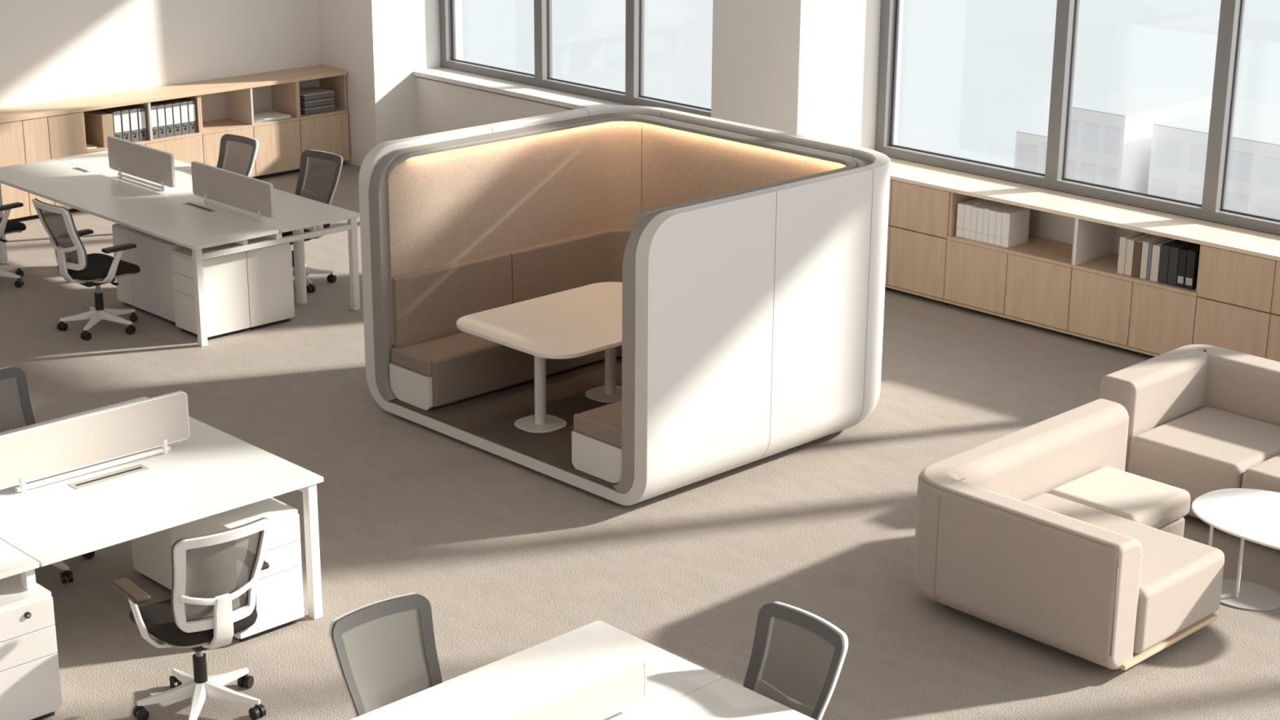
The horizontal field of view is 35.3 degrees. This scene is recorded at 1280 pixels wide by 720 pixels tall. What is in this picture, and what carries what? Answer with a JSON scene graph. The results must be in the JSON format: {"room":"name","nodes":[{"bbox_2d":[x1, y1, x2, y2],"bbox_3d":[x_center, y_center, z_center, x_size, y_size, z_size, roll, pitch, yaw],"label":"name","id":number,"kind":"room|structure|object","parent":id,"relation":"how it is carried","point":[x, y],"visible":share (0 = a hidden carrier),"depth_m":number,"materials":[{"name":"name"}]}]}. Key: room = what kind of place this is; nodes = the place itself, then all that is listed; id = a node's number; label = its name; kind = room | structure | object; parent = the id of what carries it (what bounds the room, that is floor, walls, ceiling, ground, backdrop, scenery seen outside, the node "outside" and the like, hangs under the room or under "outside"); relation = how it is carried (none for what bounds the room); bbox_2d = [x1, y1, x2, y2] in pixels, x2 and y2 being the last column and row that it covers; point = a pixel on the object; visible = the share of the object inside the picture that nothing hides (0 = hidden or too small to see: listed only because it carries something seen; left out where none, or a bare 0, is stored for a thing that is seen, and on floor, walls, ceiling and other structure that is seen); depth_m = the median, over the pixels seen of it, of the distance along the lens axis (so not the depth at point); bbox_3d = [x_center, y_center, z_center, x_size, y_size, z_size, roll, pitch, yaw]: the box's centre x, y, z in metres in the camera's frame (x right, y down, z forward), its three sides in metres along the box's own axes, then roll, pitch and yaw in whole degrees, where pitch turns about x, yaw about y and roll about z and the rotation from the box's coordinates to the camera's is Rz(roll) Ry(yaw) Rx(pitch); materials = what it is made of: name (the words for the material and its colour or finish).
{"room":"open-plan office","nodes":[
{"label":"open-plan office","id":0,"kind":"room"},
{"bbox_2d":[0,0,319,107],"bbox_3d":[-7.466,-3.995,15.487,14.400,6.600,0.250,-16,24,-41],"label":"wall","id":1,"kind":"structure","parent":0,"point":[51,50],"depth_m":18.55,"materials":[{"name":"white paint"}]},
{"bbox_2d":[317,0,462,166],"bbox_3d":[-2.461,-5.203,19.330,1.100,6.600,0.890,-16,24,-41],"label":"wall","id":2,"kind":"structure","parent":0,"point":[380,44],"depth_m":19.61,"materials":[{"name":"white paint"}]},
{"bbox_2d":[0,162,1279,719],"bbox_3d":[-1.032,1.520,9.466,15.400,0.120,20.700,-16,24,-41],"label":"floor","id":3,"kind":"structure","parent":0,"point":[508,557],"depth_m":10.98,"materials":[{"name":"carpet"}]},
{"bbox_2d":[0,202,26,288],"bbox_3d":[-5.113,-1.065,15.577,0.646,0.994,0.694,14,22,36],"label":"chair","id":4,"kind":"object","parent":3,"relation":"on","point":[7,226],"visible":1,"depth_m":15.58,"materials":[{"name":"black plastic"}]},
{"bbox_2d":[0,538,39,588],"bbox_3d":[-3.795,1.222,8.934,1.641,0.740,1.660,-16,24,-41],"label":"desk","id":5,"kind":"object","parent":3,"relation":"on","point":[13,562],"visible":1,"depth_m":8.82,"materials":[{"name":"white laminate"}]},
{"bbox_2d":[0,573,62,719],"bbox_3d":[-2.952,1.290,8.967,0.470,0.600,0.615,-16,24,-41],"label":"drawer pedestal","id":6,"kind":"object","parent":3,"relation":"on","point":[30,688],"visible":0.99,"depth_m":8.82,"materials":[{"name":"white laminate"}]},
{"bbox_2d":[0,111,85,221],"bbox_3d":[-5.699,-1.644,17.524,1.678,0.895,0.463,-16,24,-41],"label":"storage cabinet","id":7,"kind":"object","parent":3,"relation":"on","point":[53,137],"visible":0.53,"depth_m":17.57,"materials":[{"name":"brown wood"}]},
{"bbox_2d":[0,64,347,123],"bbox_3d":[-4.660,-2.390,18.331,4.555,0.038,0.470,-16,24,-41],"label":"countertop","id":8,"kind":"structure","parent":7,"relation":"on","point":[43,109],"depth_m":18.49,"materials":[{"name":"brown wood"}]},
{"bbox_2d":[0,366,94,583],"bbox_3d":[-3.192,0.611,10.422,0.694,0.994,0.646,15,23,38],"label":"chair","id":9,"kind":"object","parent":3,"relation":"on","point":[15,408],"visible":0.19,"depth_m":10.57,"materials":[{"name":"black plastic"}]},
{"bbox_2d":[31,198,140,340],"bbox_3d":[-3.943,-0.694,14.450,0.646,0.994,0.694,17,24,41],"label":"chair","id":10,"kind":"object","parent":3,"relation":"on","point":[74,265],"visible":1,"depth_m":14.29,"materials":[{"name":"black plastic"}]},
{"bbox_2d":[81,95,204,164],"bbox_3d":[-4.661,-1.945,18.477,1.198,0.895,0.463,-16,24,-41],"label":"storage cabinet","id":11,"kind":"object","parent":3,"relation":"on","point":[186,148],"visible":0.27,"depth_m":18.54,"materials":[{"name":"brown wood"}]},
{"bbox_2d":[86,144,96,149],"bbox_3d":[-4.967,-1.916,18.040,0.090,0.007,0.200,-16,24,-41],"label":"paper slip","id":12,"kind":"object","parent":11,"relation":"in","point":[88,147],"visible":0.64,"depth_m":17.99,"materials":[{"name":"white paper"}]},
{"bbox_2d":[84,110,114,146],"bbox_3d":[-4.878,-2.091,18.130,0.110,0.286,0.320,-16,24,-41],"label":"box file","id":13,"kind":"object","parent":11,"relation":"in","point":[99,125],"visible":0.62,"depth_m":18.05,"materials":[{"name":"beige cardboard"}]},
{"bbox_2d":[97,108,122,138],"bbox_3d":[-4.796,-2.119,18.196,0.078,0.300,0.272,-16,24,-41],"label":"ring binder","id":14,"kind":"object","parent":11,"relation":"in","point":[117,123],"visible":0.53,"depth_m":18.10,"materials":[{"name":"grey cardboard"}]},
{"bbox_2d":[109,106,130,141],"bbox_3d":[-4.735,-2.137,18.252,0.078,0.300,0.272,-16,24,-41],"label":"ring binder","id":15,"kind":"object","parent":11,"relation":"in","point":[125,122],"visible":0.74,"depth_m":18.15,"materials":[{"name":"grey"}]},
{"bbox_2d":[119,106,138,142],"bbox_3d":[-4.675,-2.154,18.307,0.078,0.300,0.272,-16,24,-41],"label":"ring binder","id":16,"kind":"object","parent":11,"relation":"in","point":[133,119],"visible":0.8,"depth_m":18.22,"materials":[{"name":"grey cardboard"}]},
{"bbox_2d":[126,104,146,141],"bbox_3d":[-4.614,-2.172,18.363,0.078,0.300,0.272,-16,24,-41],"label":"ring binder","id":17,"kind":"object","parent":11,"relation":"in","point":[141,117],"visible":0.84,"depth_m":18.27,"materials":[{"name":"grey cardboard"}]},
{"bbox_2d":[150,104,158,138],"bbox_3d":[-4.530,-2.196,18.440,0.078,0.300,0.272,-16,24,-41],"label":"ring binder","id":18,"kind":"object","parent":11,"relation":"in","point":[153,108],"visible":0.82,"depth_m":18.35,"materials":[{"name":"grey cardboard"}]},
{"bbox_2d":[150,102,166,137],"bbox_3d":[-4.472,-2.213,18.493,0.078,0.300,0.272,-16,24,-41],"label":"ring binder","id":19,"kind":"object","parent":11,"relation":"in","point":[160,108],"visible":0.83,"depth_m":18.40,"materials":[{"name":"grey cardboard"}]},
{"bbox_2d":[155,101,173,137],"bbox_3d":[-4.414,-2.230,18.547,0.078,0.300,0.272,-16,24,-41],"label":"ring binder","id":20,"kind":"object","parent":11,"relation":"in","point":[167,106],"visible":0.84,"depth_m":18.45,"materials":[{"name":"grey cardboard"}]},
{"bbox_2d":[161,99,181,135],"bbox_3d":[-4.356,-2.247,18.600,0.078,0.300,0.272,-16,24,-41],"label":"ring binder","id":21,"kind":"object","parent":11,"relation":"in","point":[175,105],"visible":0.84,"depth_m":18.51,"materials":[{"name":"grey cardboard"}]},
{"bbox_2d":[168,98,189,134],"bbox_3d":[-4.297,-2.264,18.654,0.078,0.300,0.272,-16,24,-41],"label":"ring binder","id":22,"kind":"object","parent":11,"relation":"in","point":[183,104],"visible":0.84,"depth_m":18.56,"materials":[{"name":"grey cardboard"}]},
{"bbox_2d":[177,97,196,133],"bbox_3d":[-4.239,-2.281,18.707,0.078,0.300,0.272,-16,24,-41],"label":"ring binder","id":23,"kind":"object","parent":11,"relation":"in","point":[191,104],"visible":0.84,"depth_m":18.61,"materials":[{"name":"grey"}]},
{"bbox_2d":[111,223,185,323],"bbox_3d":[-3.490,-0.675,15.013,0.485,0.620,0.850,-16,24,-41],"label":"drawer pedestal","id":24,"kind":"object","parent":3,"relation":"on","point":[150,291],"visible":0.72,"depth_m":14.81,"materials":[{"name":"white laminate"}]},
{"bbox_2d":[131,528,172,591],"bbox_3d":[-2.358,0.855,10.329,0.310,0.600,0.500,-16,24,-41],"label":"drawer pedestal","id":25,"kind":"object","parent":3,"relation":"on","point":[152,553],"visible":0.12,"depth_m":10.28,"materials":[{"name":"white laminate"}]},
{"bbox_2d":[0,396,323,619],"bbox_3d":[-2.659,0.891,9.977,1.505,0.744,1.660,-16,24,-41],"label":"desk","id":26,"kind":"object","parent":3,"relation":"on","point":[211,472],"visible":0.82,"depth_m":9.60,"materials":[{"name":"white laminate"}]},
{"bbox_2d":[0,391,189,493],"bbox_3d":[-2.696,0.413,9.768,1.145,0.299,0.034,-16,24,-41],"label":"screen","id":27,"kind":"object","parent":26,"relation":"on","point":[29,455],"visible":1,"depth_m":9.78,"materials":[{"name":"fabric"}]},
{"bbox_2d":[0,150,359,346],"bbox_3d":[-3.718,-0.953,15.669,1.430,0.744,3.270,-16,24,-41],"label":"desk","id":28,"kind":"object","parent":3,"relation":"on","point":[86,183],"visible":0.85,"depth_m":15.06,"materials":[{"name":"white laminate"}]},
{"bbox_2d":[106,136,175,191],"bbox_3d":[-3.915,-1.536,15.767,0.033,0.309,0.960,-16,24,-41],"label":"screen","id":29,"kind":"object","parent":28,"relation":"on","point":[145,162],"visible":1,"depth_m":15.74,"materials":[{"name":"fabric"}]},
{"bbox_2d":[191,160,274,221],"bbox_3d":[-3.020,-1.243,14.886,0.033,0.304,1.060,-16,24,-41],"label":"screen","id":30,"kind":"object","parent":28,"relation":"on","point":[247,193],"visible":1,"depth_m":14.85,"materials":[{"name":"fabric"}]},
{"bbox_2d":[111,517,271,719],"bbox_3d":[-1.946,1.113,8.891,0.646,0.994,0.694,-13,22,-36],"label":"chair","id":31,"kind":"object","parent":3,"relation":"on","point":[215,599],"visible":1,"depth_m":8.70,"materials":[{"name":"white plastic"}]},
{"bbox_2d":[171,244,250,340],"bbox_3d":[-3.095,-0.495,14.497,0.385,0.600,0.385,-16,24,-41],"label":"drawer pedestal","id":32,"kind":"object","parent":3,"relation":"on","point":[225,277],"visible":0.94,"depth_m":14.38,"materials":[{"name":"white laminate"}]},
{"bbox_2d":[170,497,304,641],"bbox_3d":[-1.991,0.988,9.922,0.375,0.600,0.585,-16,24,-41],"label":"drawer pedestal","id":33,"kind":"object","parent":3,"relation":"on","point":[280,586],"visible":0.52,"depth_m":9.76,"materials":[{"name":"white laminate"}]},
{"bbox_2d":[216,133,258,176],"bbox_3d":[-3.433,-1.270,16.245,0.646,0.994,0.694,16,23,40],"label":"chair","id":34,"kind":"object","parent":3,"relation":"on","point":[237,153],"visible":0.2,"depth_m":16.35,"materials":[{"name":"black plastic"}]},
{"bbox_2d":[199,81,301,178],"bbox_3d":[-3.836,-2.184,19.234,1.088,0.895,0.463,-16,24,-41],"label":"storage cabinet","id":35,"kind":"object","parent":3,"relation":"on","point":[221,113],"visible":0.65,"depth_m":19.25,"materials":[{"name":"brown wood"}]},
{"bbox_2d":[253,111,291,123],"bbox_3d":[-3.608,-2.343,19.354,0.384,0.029,0.354,-16,24,-41],"label":"paper stack","id":36,"kind":"object","parent":35,"relation":"on","point":[272,115],"visible":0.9,"depth_m":19.30,"materials":[{"name":"white paper"}]},
{"bbox_2d":[225,235,294,329],"bbox_3d":[-2.814,-0.577,14.755,0.385,0.600,0.385,-16,24,-41],"label":"drawer pedestal","id":37,"kind":"object","parent":3,"relation":"on","point":[269,268],"visible":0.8,"depth_m":14.62,"materials":[{"name":"white laminate"}]},
{"bbox_2d":[281,149,342,293],"bbox_3d":[-2.668,-1.079,15.668,0.646,0.994,0.694,15,23,38],"label":"chair","id":38,"kind":"object","parent":3,"relation":"on","point":[319,173],"visible":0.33,"depth_m":15.77,"materials":[{"name":"black plastic"}]},
{"bbox_2d":[296,75,349,171],"bbox_3d":[-3.239,-2.357,19.783,0.568,0.895,0.463,-16,24,-41],"label":"storage cabinet","id":39,"kind":"object","parent":3,"relation":"on","point":[325,131],"visible":0.52,"depth_m":19.72,"materials":[{"name":"brown wood"}]},
{"bbox_2d":[300,104,335,115],"bbox_3d":[-3.232,-2.477,19.731,0.360,0.057,0.320,-16,24,-41],"label":"tray","id":40,"kind":"object","parent":39,"relation":"in","point":[305,111],"visible":0.55,"depth_m":19.60,"materials":[{"name":"grey"}]},
{"bbox_2d":[299,97,334,107],"bbox_3d":[-3.232,-2.541,19.710,0.360,0.057,0.320,-16,24,-41],"label":"tray","id":41,"kind":"object","parent":40,"relation":"on","point":[330,100],"visible":0.55,"depth_m":19.59,"materials":[{"name":"grey plastic"}]},
{"bbox_2d":[299,86,334,101],"bbox_3d":[-3.231,-2.606,19.689,0.360,0.057,0.320,-16,24,-41],"label":"tray","id":42,"kind":"object","parent":41,"relation":"on","point":[310,93],"visible":0.77,"depth_m":19.61,"materials":[{"name":"grey"}]},
{"bbox_2d":[328,592,442,717],"bbox_3d":[-0.824,1.498,7.722,0.646,0.994,0.694,-15,23,-40],"label":"chair","id":43,"kind":"object","parent":3,"relation":"on","point":[384,650],"visible":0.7,"depth_m":7.81,"materials":[{"name":"black plastic"}]},
{"bbox_2d":[350,620,814,719],"bbox_3d":[-0.331,1.774,7.293,1.830,0.740,1.440,-16,24,-41],"label":"desk","id":44,"kind":"object","parent":3,"relation":"on","point":[677,688],"visible":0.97,"depth_m":7.70,"materials":[{"name":"white laminate"}]},
{"bbox_2d":[495,659,646,719],"bbox_3d":[-0.457,1.344,7.082,1.310,0.204,0.034,-16,24,-41],"label":"screen","id":45,"kind":"object","parent":44,"relation":"on","point":[604,695],"visible":1,"depth_m":7.33,"materials":[{"name":"fabric"}]},
{"bbox_2d":[358,105,890,505],"bbox_3d":[-0.028,-0.459,12.623,2.310,1.720,2.600,-16,24,-41],"label":"booth","id":46,"kind":"object","parent":3,"relation":"on","point":[749,261],"visible":0.95,"depth_m":12.46,"materials":[{"name":"white plastic"}]},
{"bbox_2d":[391,346,432,376],"bbox_3d":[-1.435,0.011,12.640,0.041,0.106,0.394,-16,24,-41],"label":"bench cushion","id":47,"kind":"object","parent":46,"relation":"on","point":[406,361],"depth_m":12.63,"materials":[{"name":"beige fabric"}]},
{"bbox_2d":[391,251,511,348],"bbox_3d":[-1.203,-0.388,12.989,0.942,0.465,0.056,-16,24,-41],"label":"backrest cushion","id":48,"kind":"object","parent":46,"relation":"on","point":[428,300],"depth_m":12.90,"materials":[{"name":"beige fabric"}]},
{"bbox_2d":[456,281,622,433],"bbox_3d":[-0.331,0.015,12.581,1.440,0.604,1.050,-16,24,-41],"label":"meeting table","id":49,"kind":"object","parent":46,"relation":"on","point":[584,320],"visible":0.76,"depth_m":12.34,"materials":[{"name":"white"}]},
{"bbox_2d":[506,227,632,303],"bbox_3d":[-0.233,-0.593,13.643,1.360,0.465,0.606,-2,18,-6],"label":"backrest cushion","id":50,"kind":"object","parent":46,"relation":"on","point":[543,266],"depth_m":13.58,"materials":[{"name":"beige fabric"}]},
{"bbox_2d":[573,413,622,448],"bbox_3d":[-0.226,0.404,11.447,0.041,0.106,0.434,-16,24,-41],"label":"bench cushion","id":51,"kind":"object","parent":46,"relation":"on","point":[590,428],"depth_m":11.45,"materials":[{"name":"beige fabric"}]},
{"bbox_2d":[742,601,848,719],"bbox_3d":[0.410,1.520,7.679,0.694,0.994,0.646,-14,23,-38],"label":"chair","id":52,"kind":"object","parent":3,"relation":"on","point":[797,657],"visible":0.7,"depth_m":7.75,"materials":[{"name":"black plastic"}]},
{"bbox_2d":[884,179,951,305],"bbox_3d":[2.114,-1.006,15.696,0.530,0.900,1.098,-16,24,-41],"label":"storage cabinet","id":53,"kind":"object","parent":3,"relation":"on","point":[917,228],"visible":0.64,"depth_m":15.33,"materials":[{"name":"brown wood"}]},
{"bbox_2d":[888,157,1279,261],"bbox_3d":[3.986,-0.838,13.695,0.519,0.028,6.590,-16,24,-41],"label":"countertop","id":54,"kind":"structure","parent":53,"relation":"on","point":[1248,242],"depth_m":14.36,"materials":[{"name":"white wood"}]},
{"bbox_2d":[942,191,1075,337],"bbox_3d":[2.884,-0.756,14.937,0.530,0.900,1.118,-16,24,-41],"label":"storage cabinet","id":55,"kind":"object","parent":3,"relation":"on","point":[1028,284],"visible":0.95,"depth_m":14.85,"materials":[{"name":"brown wood"}]},
{"bbox_2d":[955,198,984,237],"bbox_3d":[2.487,-1.069,15.126,0.252,0.253,0.066,-16,24,-41],"label":"book","id":56,"kind":"object","parent":55,"relation":"in","point":[961,206],"visible":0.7,"depth_m":15.05,"materials":[{"name":"white paper"}]},
{"bbox_2d":[963,199,991,239],"bbox_3d":[2.532,-1.057,15.081,0.252,0.257,0.060,-16,24,-41],"label":"book","id":57,"kind":"object","parent":55,"relation":"in","point":[967,218],"visible":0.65,"depth_m":15.00,"materials":[{"name":"white paper"}]},
{"bbox_2d":[969,200,996,240],"bbox_3d":[2.572,-1.042,15.042,0.252,0.253,0.053,-16,24,-41],"label":"book","id":58,"kind":"object","parent":55,"relation":"in","point":[975,208],"visible":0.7,"depth_m":14.96,"materials":[{"name":"white paper"}]},
{"bbox_2d":[975,202,1003,241],"bbox_3d":[2.612,-1.029,15.002,0.252,0.253,0.058,-16,24,-41],"label":"book","id":59,"kind":"object","parent":55,"relation":"in","point":[980,212],"visible":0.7,"depth_m":14.92,"materials":[{"name":"white paper"}]},
{"bbox_2d":[982,203,1008,243],"bbox_3d":[2.650,-1.018,14.965,0.252,0.257,0.046,-16,24,-41],"label":"book","id":60,"kind":"object","parent":55,"relation":"in","point":[986,215],"visible":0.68,"depth_m":14.89,"materials":[{"name":"white paper"}]},
{"bbox_2d":[987,204,1016,244],"bbox_3d":[2.689,-1.004,14.927,0.252,0.253,0.064,-16,24,-41],"label":"book","id":61,"kind":"object","parent":55,"relation":"in","point":[993,213],"visible":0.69,"depth_m":14.85,"materials":[{"name":"white paper"}]},
{"bbox_2d":[995,206,1020,245],"bbox_3d":[2.729,-0.991,14.887,0.252,0.253,0.048,-16,24,-41],"label":"book","id":62,"kind":"object","parent":55,"relation":"in","point":[999,214],"visible":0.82,"depth_m":14.81,"materials":[{"name":"white paper"}]},
{"bbox_2d":[1000,207,1030,248],"bbox_3d":[2.771,-0.979,14.845,0.252,0.257,0.069,-16,24,-41],"label":"book","id":63,"kind":"object","parent":55,"relation":"in","point":[1015,222],"visible":0.9,"depth_m":14.79,"materials":[{"name":"white paper"}]},
{"bbox_2d":[913,398,1224,670],"bbox_3d":[2.367,0.862,10.233,1.753,0.703,1.308,-16,24,-41],"label":"lounge sofa","id":64,"kind":"object","parent":3,"relation":"on","point":[1041,531],"visible":1,"depth_m":9.75,"materials":[{"name":"fabric"}]},
{"bbox_2d":[1048,466,1190,528],"bbox_3d":[2.519,0.751,10.583,0.565,0.150,0.550,-16,24,-41],"label":"seat cushion","id":65,"kind":"object","parent":64,"relation":"on","point":[1151,503],"depth_m":10.51,"materials":[{"name":"beige fabric"}]},
{"bbox_2d":[1023,493,1224,653],"bbox_3d":[2.229,1.040,9.992,0.745,0.339,1.088,-16,24,-41],"label":"seat cushion","id":66,"kind":"object","parent":64,"relation":"on","point":[1179,590],"depth_m":9.71,"materials":[{"name":"fabric"}]},
{"bbox_2d":[1066,218,1202,358],"bbox_3d":[3.623,-0.516,14.208,0.530,0.900,1.008,-16,24,-41],"label":"storage cabinet","id":67,"kind":"object","parent":3,"relation":"on","point":[1108,308],"visible":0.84,"depth_m":14.16,"materials":[{"name":"brown wood"}]},
{"bbox_2d":[1116,231,1145,274],"bbox_3d":[3.461,-0.756,14.158,0.240,0.263,0.056,-16,24,-41],"label":"book","id":68,"kind":"object","parent":67,"relation":"in","point":[1123,239],"visible":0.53,"depth_m":14.08,"materials":[{"name":"beige paper"}]},
{"bbox_2d":[1124,233,1152,275],"bbox_3d":[3.502,-0.739,14.118,0.240,0.256,0.056,-16,24,-41],"label":"book","id":69,"kind":"object","parent":67,"relation":"in","point":[1131,242],"visible":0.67,"depth_m":14.04,"materials":[{"name":"beige paper"}]},
{"bbox_2d":[1131,235,1157,277],"bbox_3d":[3.545,-0.724,14.076,0.240,0.253,0.060,-16,24,-41],"label":"book","id":70,"kind":"object","parent":67,"relation":"in","point":[1138,244],"visible":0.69,"depth_m":14.00,"materials":[{"name":"brown paper"}]},
{"bbox_2d":[1139,235,1167,279],"bbox_3d":[3.586,-0.715,14.034,0.240,0.263,0.050,-16,24,-41],"label":"book","id":71,"kind":"object","parent":67,"relation":"in","point":[1145,246],"visible":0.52,"depth_m":13.96,"materials":[{"name":"beige paper"}]},
{"bbox_2d":[1146,237,1171,279],"bbox_3d":[3.615,-0.704,14.006,0.240,0.259,0.024,-16,24,-41],"label":"book","id":72,"kind":"object","parent":67,"relation":"in","point":[1150,250],"visible":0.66,"depth_m":13.93,"materials":[{"name":"grey paper"}]},
{"bbox_2d":[1150,239,1175,281],"bbox_3d":[3.647,-0.692,13.975,0.240,0.256,0.060,-16,24,-41],"label":"book","id":73,"kind":"object","parent":67,"relation":"in","point":[1155,262],"visible":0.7,"depth_m":13.89,"materials":[{"name":"beige paper"}]},
{"bbox_2d":[1157,239,1184,284],"bbox_3d":[3.694,-0.685,13.926,0.240,0.272,0.068,-16,24,-41],"label":"book","id":74,"kind":"object","parent":67,"relation":"in","point":[1165,247],"visible":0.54,"depth_m":13.85,"materials":[{"name":"grey paper"}]},
{"bbox_2d":[1167,241,1195,286],"bbox_3d":[3.744,-0.667,13.877,0.240,0.270,0.070,-16,24,-41],"label":"book","id":75,"kind":"object","parent":67,"relation":"in","point":[1174,250],"visible":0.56,"depth_m":13.80,"materials":[{"name":"grey paper"}]},
{"bbox_2d":[1176,243,1199,288],"bbox_3d":[3.791,-0.651,13.830,0.242,0.268,0.058,-16,24,-41],"label":"book","id":76,"kind":"object","parent":67,"relation":"in","point":[1183,251],"visible":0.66,"depth_m":13.75,"materials":[{"name":"black paper"}]},
{"bbox_2d":[1184,246,1199,289],"bbox_3d":[3.836,-0.637,13.785,0.242,0.270,0.064,-16,24,-41],"label":"book","id":77,"kind":"object","parent":67,"relation":"in","point":[1193,256],"visible":0.59,"depth_m":13.70,"materials":[{"name":"black paper"}]},
{"bbox_2d":[1099,344,1279,519],"bbox_3d":[3.796,0.595,11.059,1.050,0.720,2.400,-16,24,-41],"label":"lounge sofa","id":78,"kind":"object","parent":3,"relation":"on","point":[1203,419],"visible":0.77,"depth_m":11.45,"materials":[{"name":"fabric"}]},
{"bbox_2d":[1127,406,1279,519],"bbox_3d":[3.290,0.599,11.437,0.820,0.375,0.704,-16,24,-41],"label":"seat cushion","id":79,"kind":"object","parent":78,"relation":"on","point":[1198,451],"depth_m":11.27,"materials":[{"name":"fabric"}]},
{"bbox_2d":[1241,453,1279,492],"bbox_3d":[3.781,0.758,10.953,0.820,0.375,0.704,-16,24,-41],"label":"seat cushion","id":80,"kind":"object","parent":78,"relation":"on","point":[1262,472],"depth_m":10.85,"materials":[{"name":"fabric"}]},
{"bbox_2d":[1191,488,1279,610],"bbox_3d":[3.264,1.025,10.157,0.700,0.450,1.000,-16,24,-41],"label":"coffee table","id":81,"kind":"object","parent":3,"relation":"on","point":[1253,515],"visible":0.81,"depth_m":10.23,"materials":[{"name":"white laminate"}]},
{"bbox_2d":[1192,244,1279,361],"bbox_3d":[4.354,-0.279,13.486,0.530,0.900,1.098,-16,24,-41],"label":"storage cabinet","id":82,"kind":"object","parent":3,"relation":"on","point":[1237,308],"visible":0.71,"depth_m":13.44,"materials":[{"name":"brown wood"}]},
{"bbox_2d":[711,0,903,150],"bbox_3d":[1.339,-3.941,15.493,1.230,6.600,0.920,-16,24,-41],"label":"wall column","id":83,"kind":"structure","parent":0,"point":[806,68],"depth_m":15.58,"materials":[{"name":"white paint"}]},
{"bbox_2d":[888,156,1279,235],"bbox_3d":[4.702,-3.070,12.861,0.230,6.600,18.860,-16,24,-41],"label":"wall","id":84,"kind":"structure","parent":0,"point":[888,157],"depth_m":14.71,"materials":[{"name":"white paint"}]},
{"bbox_2d":[415,76,573,136],"bbox_3d":[-0.470,-1.879,18.401,0.350,0.868,4.640,-16,24,-41],"label":"wall","id":85,"kind":"structure","parent":84,"relation":"attached to","point":[441,106],"depth_m":19.30,"materials":[{"name":"white paint"}]},
{"bbox_2d":[413,66,629,109],"bbox_3d":[-0.478,-2.327,18.246,0.380,0.045,4.640,-16,24,-41],"label":"windowsill","id":86,"kind":"structure","parent":84,"relation":"attached to","point":[562,99],"depth_m":18.84,"materials":[{"name":"white stone"}]},
{"bbox_2d":[439,0,711,117],"bbox_3d":[-0.312,-3.607,17.993,0.134,2.550,4.640,-16,24,-41],"label":"window","id":87,"kind":"structure","parent":84,"relation":"in","point":[633,95],"depth_m":18.69,"materials":[{"name":"silver metal"}]},
{"bbox_2d":[875,0,1279,235],"bbox_3d":[3.791,-2.275,13.945,0.134,2.550,5.350,-16,24,-41],"label":"window","id":88,"kind":"structure","parent":84,"relation":"in","point":[1212,207],"depth_m":14.65,"materials":[{"name":"silver metal"}]},
{"label":"outside","id":89,"kind":"structure","parent":0,"visible":0},
{"bbox_2d":[1066,84,1212,193],"bbox_3d":[40.022,-13.516,162.249,14.060,15.150,5.800,-16,24,-41],"label":"office building","id":90,"kind":"structure","parent":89,"point":[1110,140],"depth_m":156.37,"materials":[{"name":"white concrete"}]},
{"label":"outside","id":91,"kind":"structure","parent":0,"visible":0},
{"bbox_2d":[1146,101,1279,219],"bbox_3d":[52.697,-9.951,152.595,14.060,14.450,24.200,-16,24,-41],"label":"office building","id":92,"kind":"structure","parent":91,"point":[1179,146],"depth_m":152.11,"materials":[{"name":"white"}]},
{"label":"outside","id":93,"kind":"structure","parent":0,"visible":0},
{"bbox_2d":[1013,124,1048,173],"bbox_3d":[39.736,-14.957,174.199,14.060,10.550,8.000,-16,24,-41],"label":"office building","id":94,"kind":"structure","parent":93,"point":[1031,144],"depth_m":170.15,"materials":[{"name":"white concrete"}]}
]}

